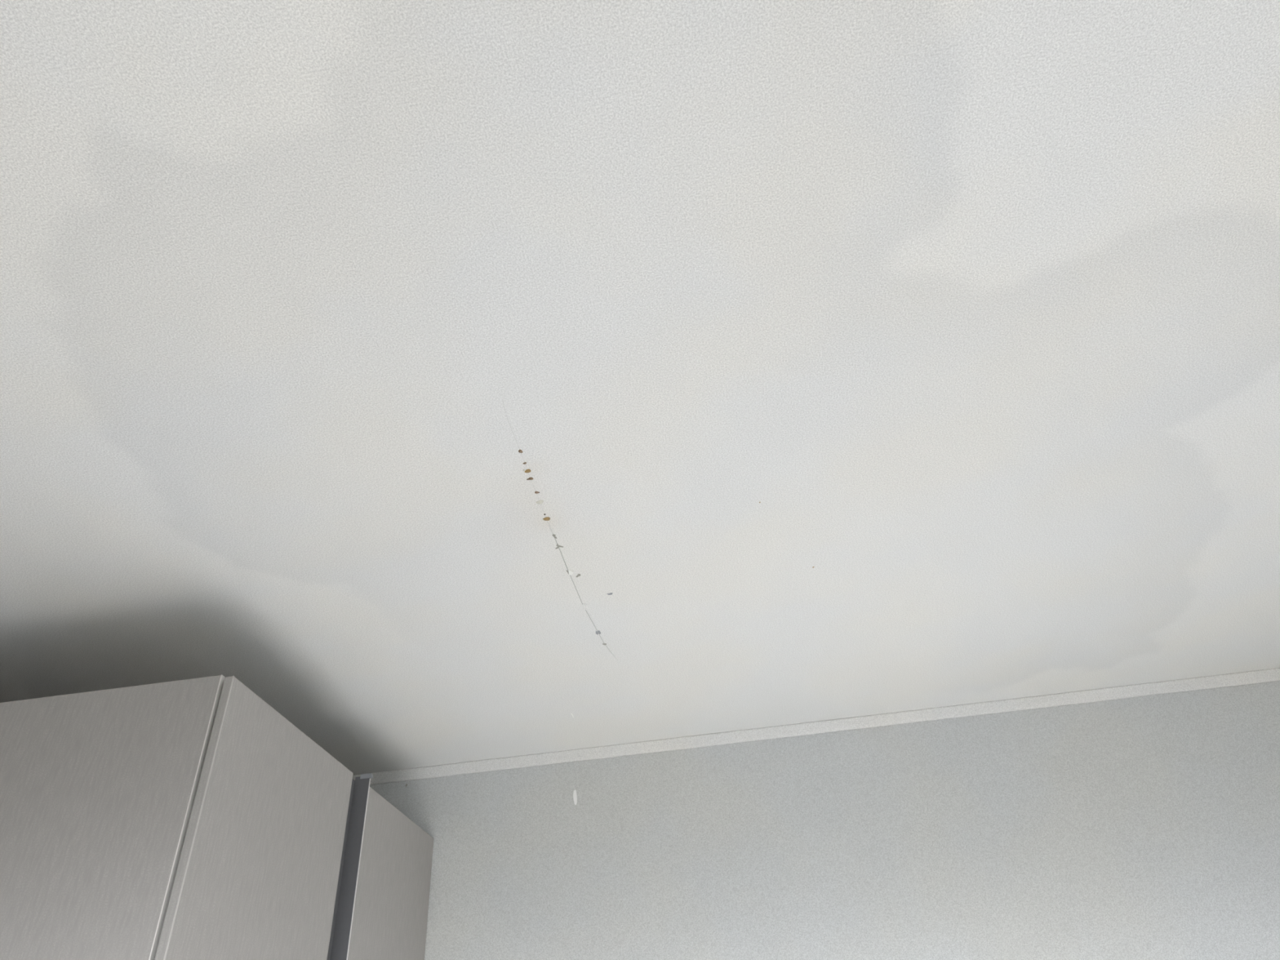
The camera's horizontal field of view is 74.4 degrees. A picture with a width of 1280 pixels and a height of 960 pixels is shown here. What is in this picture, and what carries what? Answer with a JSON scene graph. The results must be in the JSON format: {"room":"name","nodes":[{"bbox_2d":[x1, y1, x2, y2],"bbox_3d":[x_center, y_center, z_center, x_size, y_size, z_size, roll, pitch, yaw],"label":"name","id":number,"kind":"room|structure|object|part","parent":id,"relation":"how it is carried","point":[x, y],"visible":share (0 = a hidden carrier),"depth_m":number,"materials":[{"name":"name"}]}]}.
{"room":"kitchen","nodes":[
{"label":"kitchen","id":0,"kind":"room"},
{"bbox_2d":[0,0,1279,775],"bbox_3d":[0.052,-0.463,0.832,3.640,0.100,3.670,-8,-38,4],"label":"ceiling","id":1,"kind":"structure","parent":0,"point":[976,302],"depth_m":1.12,"materials":[{"name":"paint"}]},
{"bbox_2d":[502,400,617,659],"bbox_3d":[-0.130,0.144,1.511,0.020,0.001,0.854,-9,-38,5],"label":"crack","id":2,"kind":"object","parent":1,"relation":"attached to","point":[502,400],"visible":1,"depth_m":1.54,"materials":[{"name":"grey paint"}]},
{"bbox_2d":[522,469,530,472],"bbox_3d":[-0.175,-0.013,1.303,0.012,0.002,0.009,-2,-38,-3],"label":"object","id":3,"kind":"object","parent":2,"relation":"attached to","point":[525,470],"visible":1,"depth_m":1.30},
{"bbox_2d":[535,500,543,504],"bbox_3d":[-0.162,0.036,1.369,0.014,0.002,0.010,-15,-39,13],"label":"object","id":4,"kind":"object","parent":2,"relation":"attached to","point":[539,502],"visible":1,"depth_m":1.37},
{"bbox_2d":[542,516,550,520],"bbox_3d":[-0.156,0.066,1.407,0.013,0.003,0.010,-15,-39,13],"label":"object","id":5,"kind":"object","parent":2,"relation":"attached to","point":[547,518],"visible":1,"depth_m":1.41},
{"bbox_2d":[568,568,573,575],"bbox_3d":[-0.126,0.168,1.542,0.008,0.003,0.020,-3,-38,-3],"label":"flake","id":6,"kind":"object","parent":2,"relation":"attached to","point":[571,572],"visible":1,"depth_m":1.54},
{"bbox_2d":[582,603,587,609],"bbox_3d":[-0.107,0.247,1.647,0.010,0.002,0.024,-8,-38,4],"label":"flake","id":7,"kind":"object","parent":2,"relation":"attached to","point":[584,605],"visible":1,"depth_m":1.65,"materials":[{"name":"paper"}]},
{"bbox_2d":[369,680,1279,959],"bbox_3d":[0.380,1.600,1.565,3.640,2.300,0.100,-8,-38,4],"label":"wall","id":8,"kind":"structure","parent":0,"point":[1147,827],"depth_m":2.03,"materials":[{"name":"paint"}]},
{"bbox_2d":[573,790,577,804],"bbox_3d":[-0.168,0.823,2.185,0.010,0.040,0.002,-8,-38,4],"label":"chip","id":9,"kind":"object","parent":8,"relation":"attached to","point":[575,795],"visible":1,"depth_m":2.19,"materials":[{"name":"paint"}]},
{"bbox_2d":[352,667,1279,785],"bbox_3d":[0.296,0.670,2.214,3.440,0.028,0.016,-8,-38,4],"label":"trim","id":10,"kind":"structure","parent":8,"relation":"attached to","point":[1273,674],"depth_m":2.20,"materials":[{"name":"paint"}]},
{"bbox_3d":[0.219,1.452,-0.606,3.640,0.100,3.745,-8,-38,4],"label":"floor","id":11,"kind":"structure","parent":0,"visible":0},
{"bbox_2d":[0,675,433,959],"bbox_3d":[-0.952,1.501,1.161,0.865,2.141,1.004,-8,-38,4],"label":"wardrobe","id":12,"kind":"object","parent":11,"relation":"on","point":[187,819],"visible":1,"depth_m":1.33,"materials":[{"name":"beige wood"}]},
{"bbox_3d":[-1.028,1.216,0.767,0.841,2.119,0.018,-8,-38,4],"label":"panel","id":13,"kind":"part","parent":12,"relation":"part of","materials":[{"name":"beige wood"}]},
{"bbox_3d":[-0.569,1.273,0.944,0.015,2.045,0.487,-8,-38,4],"label":"door","id":14,"kind":"part","parent":12,"relation":"part of","materials":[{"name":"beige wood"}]},
{"bbox_3d":[-0.497,1.600,1.374,0.015,2.045,0.429,-8,-38,4],"label":"door","id":15,"kind":"part","parent":12,"relation":"part of","materials":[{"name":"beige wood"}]}
]}

